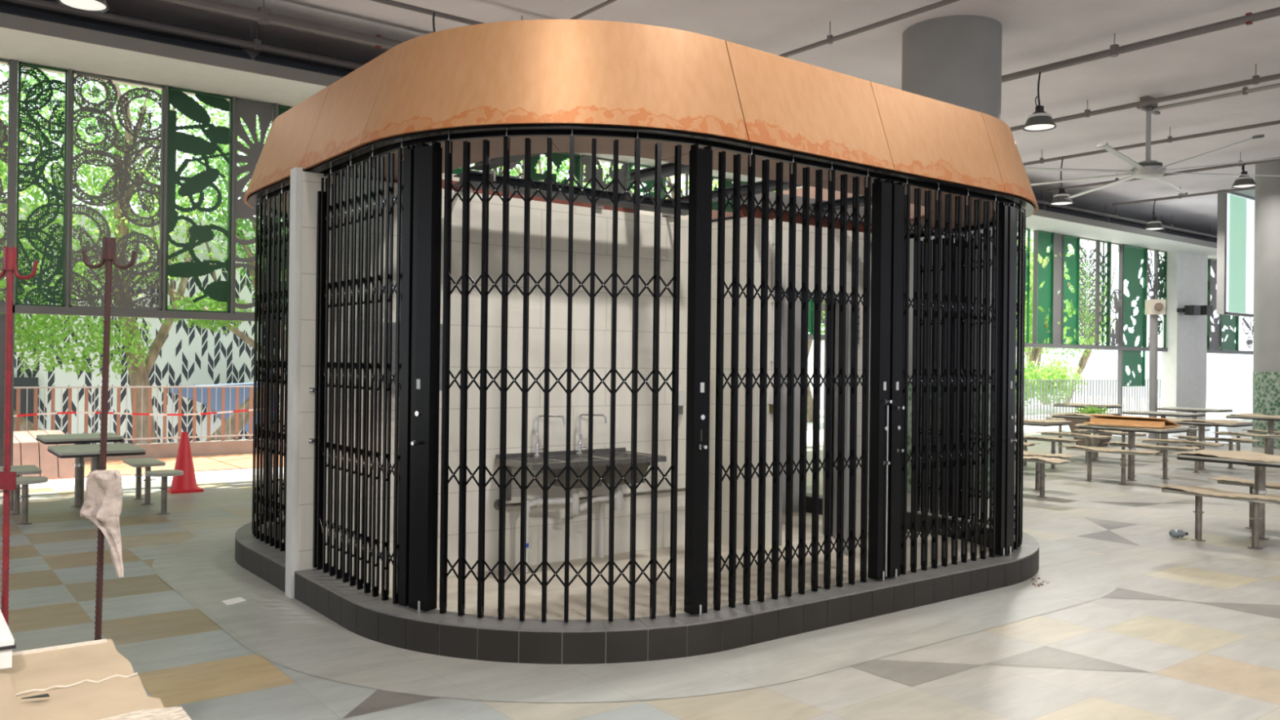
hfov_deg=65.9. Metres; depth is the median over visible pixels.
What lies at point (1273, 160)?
ceiling pipe
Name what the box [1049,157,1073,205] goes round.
pendant lamp
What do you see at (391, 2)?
ceiling pipe
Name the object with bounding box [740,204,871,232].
trim
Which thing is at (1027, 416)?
railing
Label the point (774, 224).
conduit
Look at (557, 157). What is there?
screen panel
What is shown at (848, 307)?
door
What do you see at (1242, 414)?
cardboard cover
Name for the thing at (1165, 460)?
seat
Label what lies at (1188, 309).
floodlights
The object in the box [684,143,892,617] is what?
gate
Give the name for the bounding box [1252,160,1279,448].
round column
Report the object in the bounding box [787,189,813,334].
screen panel
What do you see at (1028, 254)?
screen panel
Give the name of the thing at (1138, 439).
cardboard cover
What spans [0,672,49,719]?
cardboard sheet
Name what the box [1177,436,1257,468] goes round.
seat
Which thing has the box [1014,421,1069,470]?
picnic table
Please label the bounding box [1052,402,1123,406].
cardboard cover
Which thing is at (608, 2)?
ceiling pipe
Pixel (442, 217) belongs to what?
conduit
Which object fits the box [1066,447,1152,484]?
seat
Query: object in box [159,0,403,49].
ceiling pipe
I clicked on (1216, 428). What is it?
seat
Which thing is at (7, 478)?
stand
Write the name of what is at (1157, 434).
seat
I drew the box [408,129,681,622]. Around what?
gate
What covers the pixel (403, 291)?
gate
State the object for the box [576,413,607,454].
tap
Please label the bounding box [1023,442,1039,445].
cardboard cover
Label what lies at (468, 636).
plinth
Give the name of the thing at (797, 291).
trim
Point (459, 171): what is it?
screen panel
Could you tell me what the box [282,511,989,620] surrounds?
floor
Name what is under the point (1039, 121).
pendant lamp
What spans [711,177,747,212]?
screen panel
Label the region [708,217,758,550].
wall
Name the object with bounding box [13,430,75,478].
box
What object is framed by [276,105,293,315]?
screen panel
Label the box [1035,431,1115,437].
cardboard cover
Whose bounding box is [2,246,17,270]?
cap
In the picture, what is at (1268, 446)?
seat
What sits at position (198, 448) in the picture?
kerb
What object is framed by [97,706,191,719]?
cardboard sheet
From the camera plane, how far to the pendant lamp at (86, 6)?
8.74 m
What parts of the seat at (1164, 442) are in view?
post, seat, post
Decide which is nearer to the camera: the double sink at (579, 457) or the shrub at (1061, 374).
the double sink at (579, 457)
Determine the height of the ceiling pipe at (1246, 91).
0.206 m
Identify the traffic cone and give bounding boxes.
[167,431,203,493]
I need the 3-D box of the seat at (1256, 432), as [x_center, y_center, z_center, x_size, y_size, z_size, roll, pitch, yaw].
[10.911,1.446,16.745,0.260,0.430,1.050,1,0,-38]
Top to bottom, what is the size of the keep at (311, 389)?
0.028 m
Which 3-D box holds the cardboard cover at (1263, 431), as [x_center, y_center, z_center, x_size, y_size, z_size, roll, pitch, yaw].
[10.911,1.225,16.750,0.344,0.042,1.160,1,0,-38]
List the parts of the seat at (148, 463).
post, seat, post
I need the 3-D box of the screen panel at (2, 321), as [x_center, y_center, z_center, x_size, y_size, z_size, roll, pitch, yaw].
[-7.542,0.448,10.477,1.420,1.930,0.060,1,0,-38]
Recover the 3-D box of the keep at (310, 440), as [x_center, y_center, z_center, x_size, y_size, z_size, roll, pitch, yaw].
[-2.063,0.508,6.203,0.030,0.028,0.035,1,0,-38]
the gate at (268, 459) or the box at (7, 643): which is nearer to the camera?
the box at (7, 643)
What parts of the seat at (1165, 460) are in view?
seat, post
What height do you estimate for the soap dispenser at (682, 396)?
0.190 m
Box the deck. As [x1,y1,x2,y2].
[48,452,284,479]
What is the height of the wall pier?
4.750 m
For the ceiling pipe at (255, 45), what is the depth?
11.39 m
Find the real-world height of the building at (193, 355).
5.400 m
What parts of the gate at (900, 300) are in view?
white label plate, turn knob, turn knob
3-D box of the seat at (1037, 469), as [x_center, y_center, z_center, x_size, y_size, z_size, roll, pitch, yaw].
[4.803,1.365,12.025,0.260,0.430,0.800,1,0,-38]
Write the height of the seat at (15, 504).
0.420 m
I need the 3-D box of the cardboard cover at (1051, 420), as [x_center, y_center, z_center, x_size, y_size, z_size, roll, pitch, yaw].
[5.538,0.871,14.359,0.720,0.042,1.200,1,0,-38]
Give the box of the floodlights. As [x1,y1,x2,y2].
[1176,305,1213,315]
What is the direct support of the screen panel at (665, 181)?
on the trim at (33, 309)
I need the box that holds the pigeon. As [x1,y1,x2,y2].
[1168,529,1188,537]
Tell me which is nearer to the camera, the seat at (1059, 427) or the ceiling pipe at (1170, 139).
the ceiling pipe at (1170, 139)
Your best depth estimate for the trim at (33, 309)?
11.88 m
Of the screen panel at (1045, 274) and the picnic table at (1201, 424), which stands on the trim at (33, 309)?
the screen panel at (1045, 274)
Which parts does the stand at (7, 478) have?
ribbed rod, bracket plate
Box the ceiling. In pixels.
[49,0,1279,235]
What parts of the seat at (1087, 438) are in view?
post, seat, post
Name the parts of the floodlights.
arm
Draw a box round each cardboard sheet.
[0,638,133,693]
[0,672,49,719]
[15,672,164,719]
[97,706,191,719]
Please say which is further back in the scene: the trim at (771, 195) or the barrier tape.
the barrier tape
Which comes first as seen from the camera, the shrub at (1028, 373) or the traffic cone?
the traffic cone
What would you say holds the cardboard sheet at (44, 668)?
on the picnic table
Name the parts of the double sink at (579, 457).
bowl, bowl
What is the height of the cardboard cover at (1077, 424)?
0.043 m
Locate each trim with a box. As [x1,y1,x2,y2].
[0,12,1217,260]
[0,304,1253,354]
[8,58,1158,466]
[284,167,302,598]
[336,172,633,213]
[740,191,871,224]
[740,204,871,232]
[778,291,835,546]
[786,290,839,297]
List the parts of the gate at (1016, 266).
turn knob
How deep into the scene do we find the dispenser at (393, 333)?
6.44 m
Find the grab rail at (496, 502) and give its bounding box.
[493,488,685,510]
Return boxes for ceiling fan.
[1024,95,1279,199]
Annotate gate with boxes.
[252,187,289,553]
[312,142,415,606]
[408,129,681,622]
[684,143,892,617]
[887,178,1008,579]
[914,235,967,518]
[967,201,1026,555]
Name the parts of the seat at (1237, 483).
seat, post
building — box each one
[0,203,286,444]
[807,339,1057,409]
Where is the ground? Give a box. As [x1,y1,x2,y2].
[1058,395,1161,402]
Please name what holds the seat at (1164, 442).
on the floor at (1132, 620)
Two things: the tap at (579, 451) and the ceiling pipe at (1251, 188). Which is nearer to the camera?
the tap at (579, 451)
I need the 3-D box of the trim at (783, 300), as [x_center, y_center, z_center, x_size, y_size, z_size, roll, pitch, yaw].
[1.394,0.488,8.377,0.730,2.090,0.180,1,0,-38]
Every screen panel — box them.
[0,58,10,304]
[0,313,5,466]
[15,62,67,306]
[68,71,164,310]
[165,86,231,312]
[233,97,274,313]
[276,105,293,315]
[452,167,462,174]
[470,159,524,178]
[530,152,580,186]
[579,155,627,192]
[627,163,663,198]
[662,172,688,199]
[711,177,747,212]
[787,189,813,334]
[821,300,825,335]
[1016,226,1030,342]
[1036,231,1053,343]
[1053,233,1063,344]
[1062,235,1079,345]
[1078,237,1098,346]
[1098,240,1110,346]
[1110,242,1121,346]
[1122,244,1146,386]
[1146,248,1156,347]
[1157,250,1167,348]
[1206,258,1209,350]
[1208,258,1221,350]
[1221,314,1238,351]
[1237,315,1253,351]
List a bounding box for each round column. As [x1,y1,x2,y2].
[901,14,1002,496]
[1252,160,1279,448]
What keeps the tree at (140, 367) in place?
on the ground
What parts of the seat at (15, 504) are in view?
post, post, seat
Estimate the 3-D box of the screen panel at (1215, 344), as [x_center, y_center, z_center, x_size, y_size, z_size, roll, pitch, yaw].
[17.150,-1.636,29.440,0.760,2.690,0.060,1,0,-38]
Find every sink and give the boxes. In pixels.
[495,413,666,572]
[495,447,666,470]
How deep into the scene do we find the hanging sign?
22.50 m
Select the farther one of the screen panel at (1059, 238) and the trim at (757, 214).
the screen panel at (1059, 238)
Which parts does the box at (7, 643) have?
lid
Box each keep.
[308,438,314,443]
[309,387,315,391]
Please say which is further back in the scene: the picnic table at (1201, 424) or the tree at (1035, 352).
the tree at (1035, 352)
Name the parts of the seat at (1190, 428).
post, seat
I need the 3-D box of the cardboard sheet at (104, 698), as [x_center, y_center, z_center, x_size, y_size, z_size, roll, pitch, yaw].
[-1.239,0.777,1.738,0.870,0.040,1.056,1,0,-38]
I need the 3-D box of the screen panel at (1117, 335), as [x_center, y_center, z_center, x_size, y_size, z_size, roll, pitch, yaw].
[12.421,-1.698,25.805,0.610,2.690,0.060,1,0,-38]
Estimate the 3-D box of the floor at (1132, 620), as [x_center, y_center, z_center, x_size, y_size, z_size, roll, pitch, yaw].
[9.457,1.622,6.170,55.008,0.002,27.660,1,0,-38]
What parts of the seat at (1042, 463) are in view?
seat, post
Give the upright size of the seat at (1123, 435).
0.430 m
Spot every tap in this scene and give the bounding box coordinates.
[533,414,565,457]
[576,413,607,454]
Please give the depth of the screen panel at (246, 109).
12.44 m
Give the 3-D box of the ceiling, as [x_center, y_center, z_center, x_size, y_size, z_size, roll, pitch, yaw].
[14.514,-3.972,4.159,76.000,0.300,36.950,1,0,-38]
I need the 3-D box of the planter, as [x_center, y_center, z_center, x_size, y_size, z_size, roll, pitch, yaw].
[8.664,1.253,18.901,0.720,0.773,0.720,1,0,-38]
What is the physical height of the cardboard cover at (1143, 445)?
0.042 m
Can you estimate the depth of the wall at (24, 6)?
12.11 m
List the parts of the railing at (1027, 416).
rail, rail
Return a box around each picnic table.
[35,432,124,507]
[47,443,145,519]
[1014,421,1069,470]
[1051,414,1099,460]
[1053,404,1122,408]
[1078,425,1186,480]
[1122,410,1204,453]
[1156,407,1232,440]
[1170,420,1252,469]
[1177,453,1279,539]
[1225,414,1279,454]
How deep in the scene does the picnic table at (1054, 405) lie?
20.27 m
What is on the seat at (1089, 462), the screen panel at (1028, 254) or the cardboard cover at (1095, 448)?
the cardboard cover at (1095, 448)
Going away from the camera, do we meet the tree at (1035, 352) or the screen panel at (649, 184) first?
the screen panel at (649, 184)
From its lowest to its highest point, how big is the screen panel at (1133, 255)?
3.740 m
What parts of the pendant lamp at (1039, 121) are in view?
lamp shade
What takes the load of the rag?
attached to the stand at (108, 251)
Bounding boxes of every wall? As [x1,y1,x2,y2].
[0,0,1217,239]
[297,171,688,586]
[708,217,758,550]
[754,217,871,548]
[782,296,801,513]
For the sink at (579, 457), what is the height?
0.065 m
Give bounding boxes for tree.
[0,64,172,243]
[0,65,286,443]
[97,105,286,351]
[472,154,667,199]
[643,175,775,198]
[773,191,825,422]
[1016,231,1083,373]
[1024,240,1116,404]
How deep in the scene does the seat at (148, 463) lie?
10.02 m
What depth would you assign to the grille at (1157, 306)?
19.63 m
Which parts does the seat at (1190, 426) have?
post, seat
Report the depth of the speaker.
19.80 m
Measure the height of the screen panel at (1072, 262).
2.690 m
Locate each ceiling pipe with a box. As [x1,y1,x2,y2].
[0,0,1217,238]
[0,4,1217,243]
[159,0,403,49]
[369,0,522,25]
[568,0,617,19]
[777,0,959,57]
[1001,6,1279,82]
[1009,63,1279,131]
[1022,120,1279,165]
[1047,152,1279,192]
[1112,186,1254,205]
[1151,79,1279,111]
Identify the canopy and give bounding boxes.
[169,382,260,434]
[243,19,1038,238]
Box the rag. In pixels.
[80,470,124,577]
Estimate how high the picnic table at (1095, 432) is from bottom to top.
0.715 m
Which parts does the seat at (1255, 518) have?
post, seat, post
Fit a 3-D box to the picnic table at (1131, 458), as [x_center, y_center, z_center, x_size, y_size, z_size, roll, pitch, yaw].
[6.539,1.245,13.132,0.681,0.715,1.152,1,0,-38]
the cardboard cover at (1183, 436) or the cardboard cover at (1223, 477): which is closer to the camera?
the cardboard cover at (1223, 477)
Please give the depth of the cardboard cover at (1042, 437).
14.57 m
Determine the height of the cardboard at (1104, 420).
0.125 m
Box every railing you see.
[13,385,284,444]
[1015,379,1161,419]
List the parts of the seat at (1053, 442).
post, seat, post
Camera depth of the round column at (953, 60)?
11.33 m
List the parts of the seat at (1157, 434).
post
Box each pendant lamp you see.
[57,0,108,13]
[432,12,435,32]
[1022,71,1056,131]
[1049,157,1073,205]
[1144,200,1164,230]
[1231,163,1257,188]
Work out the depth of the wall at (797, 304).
9.93 m
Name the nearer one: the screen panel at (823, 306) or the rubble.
the rubble
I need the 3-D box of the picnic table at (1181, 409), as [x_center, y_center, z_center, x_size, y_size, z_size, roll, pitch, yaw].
[10.858,1.308,19.327,0.681,0.715,1.152,1,0,-38]
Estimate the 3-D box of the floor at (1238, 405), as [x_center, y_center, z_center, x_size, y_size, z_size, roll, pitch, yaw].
[7.568,1.669,27.868,74.001,0.050,9.050,1,0,-38]
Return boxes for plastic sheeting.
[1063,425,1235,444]
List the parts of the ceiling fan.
blade, blade, blade, blade, blade, blade, blade, blade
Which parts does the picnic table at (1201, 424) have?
post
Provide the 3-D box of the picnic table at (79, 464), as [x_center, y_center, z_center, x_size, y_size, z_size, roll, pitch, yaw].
[-5.563,1.105,9.795,0.681,0.700,0.701,1,0,-38]
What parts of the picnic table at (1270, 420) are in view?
post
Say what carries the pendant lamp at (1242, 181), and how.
hanging from the ceiling pipe at (1273, 160)
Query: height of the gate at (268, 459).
2.500 m
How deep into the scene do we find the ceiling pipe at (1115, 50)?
11.47 m
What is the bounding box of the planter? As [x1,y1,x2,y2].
[1064,405,1119,446]
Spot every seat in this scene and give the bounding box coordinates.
[0,465,41,515]
[16,475,48,524]
[122,457,165,505]
[145,469,183,514]
[1014,454,1069,490]
[1014,458,1068,497]
[1023,437,1077,468]
[1040,432,1111,463]
[1045,417,1066,432]
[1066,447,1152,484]
[1078,431,1146,459]
[1109,443,1193,479]
[1142,440,1223,473]
[1154,432,1177,455]
[1161,488,1279,549]
[1165,424,1211,446]
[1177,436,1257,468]
[1179,426,1209,446]
[1214,426,1218,443]
[1217,432,1279,454]
[1217,480,1279,528]
[1246,431,1279,453]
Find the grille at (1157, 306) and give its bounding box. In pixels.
[1154,302,1163,311]
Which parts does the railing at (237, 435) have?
thin rod, thin rod, thin rod, thin rod, thin rod, thin rod, thin rod, thin rod, rail, thin rod, thin rod, thin rod, thin rod, rail, thin rod, thin rod, thin rod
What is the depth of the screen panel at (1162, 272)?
27.43 m
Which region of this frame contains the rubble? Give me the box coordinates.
[1031,577,1048,586]
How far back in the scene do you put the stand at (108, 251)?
2.94 m
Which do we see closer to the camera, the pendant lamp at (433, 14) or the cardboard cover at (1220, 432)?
the pendant lamp at (433, 14)
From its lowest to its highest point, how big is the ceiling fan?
1.180 m
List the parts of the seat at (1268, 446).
post, seat, post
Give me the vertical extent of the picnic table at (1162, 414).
0.715 m
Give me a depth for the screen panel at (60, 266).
11.10 m
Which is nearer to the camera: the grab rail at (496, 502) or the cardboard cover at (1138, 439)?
the grab rail at (496, 502)
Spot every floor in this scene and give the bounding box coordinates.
[0,417,1279,719]
[20,396,1252,488]
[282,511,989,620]
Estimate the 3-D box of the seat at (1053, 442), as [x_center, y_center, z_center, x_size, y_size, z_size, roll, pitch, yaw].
[5.975,1.384,14.717,0.260,0.430,1.050,1,0,-38]
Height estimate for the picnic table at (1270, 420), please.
0.715 m
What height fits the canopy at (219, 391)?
1.133 m
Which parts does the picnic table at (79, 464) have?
post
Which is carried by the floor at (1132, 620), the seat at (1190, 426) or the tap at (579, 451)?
the seat at (1190, 426)
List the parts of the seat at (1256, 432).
seat, post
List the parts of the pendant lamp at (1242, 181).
lamp shade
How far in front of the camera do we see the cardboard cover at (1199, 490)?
8.45 m
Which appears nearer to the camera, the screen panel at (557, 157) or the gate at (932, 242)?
the gate at (932, 242)
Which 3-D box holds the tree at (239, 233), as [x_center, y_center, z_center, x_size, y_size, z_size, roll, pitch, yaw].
[-5.937,-1.626,18.347,7.432,8.691,3.464,1,0,-38]
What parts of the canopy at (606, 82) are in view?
copper panel, soffit panel, copper panel, copper panel, soffit panel, soffit panel, copper panel, soffit panel, track rail, soffit panel, copper panel, soffit panel, soffit panel, copper panel, soffit panel, copper panel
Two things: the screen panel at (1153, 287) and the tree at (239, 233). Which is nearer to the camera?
the tree at (239, 233)
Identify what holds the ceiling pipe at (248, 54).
hanging from the ceiling
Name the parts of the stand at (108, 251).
ribbed rod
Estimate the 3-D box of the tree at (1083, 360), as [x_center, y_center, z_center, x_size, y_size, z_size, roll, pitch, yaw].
[16.938,-1.244,39.314,7.597,8.577,3.608,1,0,-21]
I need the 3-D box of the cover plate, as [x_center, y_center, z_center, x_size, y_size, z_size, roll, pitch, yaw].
[-2.488,1.477,6.041,0.115,0.004,0.166,1,0,33]
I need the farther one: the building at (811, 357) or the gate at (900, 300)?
the building at (811, 357)
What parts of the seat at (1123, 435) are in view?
seat, post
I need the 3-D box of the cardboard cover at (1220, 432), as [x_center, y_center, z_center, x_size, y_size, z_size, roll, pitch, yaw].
[10.007,1.213,16.055,0.344,0.043,1.160,1,0,-38]
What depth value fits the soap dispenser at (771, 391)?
8.02 m
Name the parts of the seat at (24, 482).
post, seat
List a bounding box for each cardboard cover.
[1014,455,1075,463]
[1023,418,1071,422]
[1023,435,1083,441]
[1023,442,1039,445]
[1023,450,1076,457]
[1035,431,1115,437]
[1041,417,1066,419]
[1048,413,1142,417]
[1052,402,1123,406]
[1062,444,1159,453]
[1072,429,1151,435]
[1075,423,1190,431]
[1102,441,1199,449]
[1136,438,1226,445]
[1151,484,1279,502]
[1164,417,1254,424]
[1171,449,1279,462]
[1173,435,1262,441]
[1207,475,1279,487]
[1214,431,1279,436]
[1222,413,1279,418]
[1241,429,1279,433]
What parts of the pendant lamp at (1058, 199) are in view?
lamp shade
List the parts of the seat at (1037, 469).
post, seat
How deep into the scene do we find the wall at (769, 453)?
8.25 m
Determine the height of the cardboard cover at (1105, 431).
0.044 m
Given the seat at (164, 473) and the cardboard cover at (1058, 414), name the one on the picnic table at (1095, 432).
the cardboard cover at (1058, 414)
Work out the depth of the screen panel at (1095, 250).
25.02 m
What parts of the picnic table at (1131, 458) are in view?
post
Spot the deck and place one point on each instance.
(239, 461)
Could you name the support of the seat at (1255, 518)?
on the floor at (1132, 620)
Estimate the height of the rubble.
0.011 m
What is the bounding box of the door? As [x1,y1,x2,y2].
[832,293,851,554]
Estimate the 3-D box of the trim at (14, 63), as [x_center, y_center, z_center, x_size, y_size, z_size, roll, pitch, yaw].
[3.612,-0.795,19.040,26.736,4.750,0.120,1,0,-38]
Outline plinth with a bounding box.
[235,492,1039,664]
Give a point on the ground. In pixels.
(1064, 395)
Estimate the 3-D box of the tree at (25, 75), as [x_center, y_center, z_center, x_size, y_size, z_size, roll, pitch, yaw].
[-11.129,-1.905,14.866,3.256,9.126,7.838,1,0,44]
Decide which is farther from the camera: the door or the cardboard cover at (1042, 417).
the cardboard cover at (1042, 417)
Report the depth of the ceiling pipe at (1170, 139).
16.40 m
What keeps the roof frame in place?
on the wall at (311, 184)
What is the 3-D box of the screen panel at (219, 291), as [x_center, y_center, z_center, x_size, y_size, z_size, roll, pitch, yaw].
[-5.409,-1.934,12.100,0.730,2.690,0.060,1,0,-38]
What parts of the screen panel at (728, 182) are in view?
panel frame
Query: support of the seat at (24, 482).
on the floor at (1132, 620)
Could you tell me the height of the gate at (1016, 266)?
2.507 m
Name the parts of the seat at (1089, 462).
post, seat, post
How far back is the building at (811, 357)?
50.00 m
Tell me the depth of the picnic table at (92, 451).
8.89 m
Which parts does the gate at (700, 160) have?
white label plate, turn knob, white label plate, turn knob, drop bolt rod, turn knob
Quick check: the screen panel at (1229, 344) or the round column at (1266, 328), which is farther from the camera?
the screen panel at (1229, 344)
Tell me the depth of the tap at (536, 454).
7.17 m
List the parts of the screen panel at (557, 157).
panel frame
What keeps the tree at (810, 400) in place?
on the ground
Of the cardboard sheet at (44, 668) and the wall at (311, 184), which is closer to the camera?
the cardboard sheet at (44, 668)
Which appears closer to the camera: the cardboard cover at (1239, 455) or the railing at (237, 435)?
the cardboard cover at (1239, 455)
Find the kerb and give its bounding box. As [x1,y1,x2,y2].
[84,439,284,461]
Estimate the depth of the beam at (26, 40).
11.32 m
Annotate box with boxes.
[0,609,16,669]
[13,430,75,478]
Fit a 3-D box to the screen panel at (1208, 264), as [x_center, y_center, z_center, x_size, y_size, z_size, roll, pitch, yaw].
[16.619,-1.643,29.032,0.500,2.690,0.060,1,0,-38]
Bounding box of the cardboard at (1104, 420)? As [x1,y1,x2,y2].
[1083,413,1181,428]
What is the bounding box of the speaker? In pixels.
[1141,291,1165,443]
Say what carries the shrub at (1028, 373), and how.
on the ground
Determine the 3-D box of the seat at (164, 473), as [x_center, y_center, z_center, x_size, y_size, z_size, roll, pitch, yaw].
[-4.538,1.266,9.411,0.320,0.400,0.360,1,0,-38]
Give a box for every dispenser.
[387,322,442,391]
[678,390,685,414]
[768,389,773,413]
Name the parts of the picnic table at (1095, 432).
post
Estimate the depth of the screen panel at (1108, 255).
25.50 m
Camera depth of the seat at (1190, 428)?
17.65 m
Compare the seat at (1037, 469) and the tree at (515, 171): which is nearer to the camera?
the seat at (1037, 469)
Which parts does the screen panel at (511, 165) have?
panel frame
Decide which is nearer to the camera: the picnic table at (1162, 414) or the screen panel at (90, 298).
the screen panel at (90, 298)
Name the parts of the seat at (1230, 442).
seat, post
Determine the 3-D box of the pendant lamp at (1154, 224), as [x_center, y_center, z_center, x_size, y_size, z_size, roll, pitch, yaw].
[11.568,-3.272,22.174,0.400,0.663,0.400,1,0,-38]
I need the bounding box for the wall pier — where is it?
[1161,250,1208,419]
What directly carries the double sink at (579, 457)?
attached to the wall at (311, 184)
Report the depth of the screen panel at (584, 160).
15.77 m
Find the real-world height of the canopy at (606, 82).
0.614 m
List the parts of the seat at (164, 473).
post, seat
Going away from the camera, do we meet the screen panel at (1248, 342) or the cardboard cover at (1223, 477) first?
the cardboard cover at (1223, 477)
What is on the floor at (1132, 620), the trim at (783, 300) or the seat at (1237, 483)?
the seat at (1237, 483)
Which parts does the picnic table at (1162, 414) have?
post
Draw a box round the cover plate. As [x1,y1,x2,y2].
[221,596,246,605]
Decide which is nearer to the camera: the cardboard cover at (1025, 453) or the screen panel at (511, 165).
the cardboard cover at (1025, 453)
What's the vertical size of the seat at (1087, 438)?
0.430 m
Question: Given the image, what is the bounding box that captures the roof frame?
[453,153,871,222]
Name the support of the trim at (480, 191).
on the wall at (311, 184)
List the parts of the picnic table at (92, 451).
post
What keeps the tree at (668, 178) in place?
on the ground
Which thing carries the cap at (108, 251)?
attached to the stand at (108, 251)
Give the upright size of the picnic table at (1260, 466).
0.715 m
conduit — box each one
[440,187,444,324]
[770,218,775,383]
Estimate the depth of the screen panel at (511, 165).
14.79 m
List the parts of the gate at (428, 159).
turn knob, white label plate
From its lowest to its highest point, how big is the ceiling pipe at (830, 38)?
0.254 m
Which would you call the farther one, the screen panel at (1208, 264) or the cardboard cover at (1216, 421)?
the screen panel at (1208, 264)
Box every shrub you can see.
[1015,355,1048,409]
[1027,353,1086,412]
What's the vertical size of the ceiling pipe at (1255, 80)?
0.261 m
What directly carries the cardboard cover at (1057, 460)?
on the seat at (1042, 463)
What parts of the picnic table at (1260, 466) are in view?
post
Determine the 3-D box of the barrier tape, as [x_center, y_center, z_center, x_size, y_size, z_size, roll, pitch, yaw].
[-7.214,0.722,13.064,7.506,0.086,0.001,1,0,-40]
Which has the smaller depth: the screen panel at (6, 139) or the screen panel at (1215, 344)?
the screen panel at (6, 139)
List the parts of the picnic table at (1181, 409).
post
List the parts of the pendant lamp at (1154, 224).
lamp shade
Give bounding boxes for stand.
[0,246,37,625]
[81,237,136,639]
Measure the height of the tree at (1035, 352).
8.602 m
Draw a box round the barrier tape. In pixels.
[13,407,279,417]
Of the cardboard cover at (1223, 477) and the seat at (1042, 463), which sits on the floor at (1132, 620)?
the seat at (1042, 463)
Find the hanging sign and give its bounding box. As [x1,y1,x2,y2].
[1216,189,1254,317]

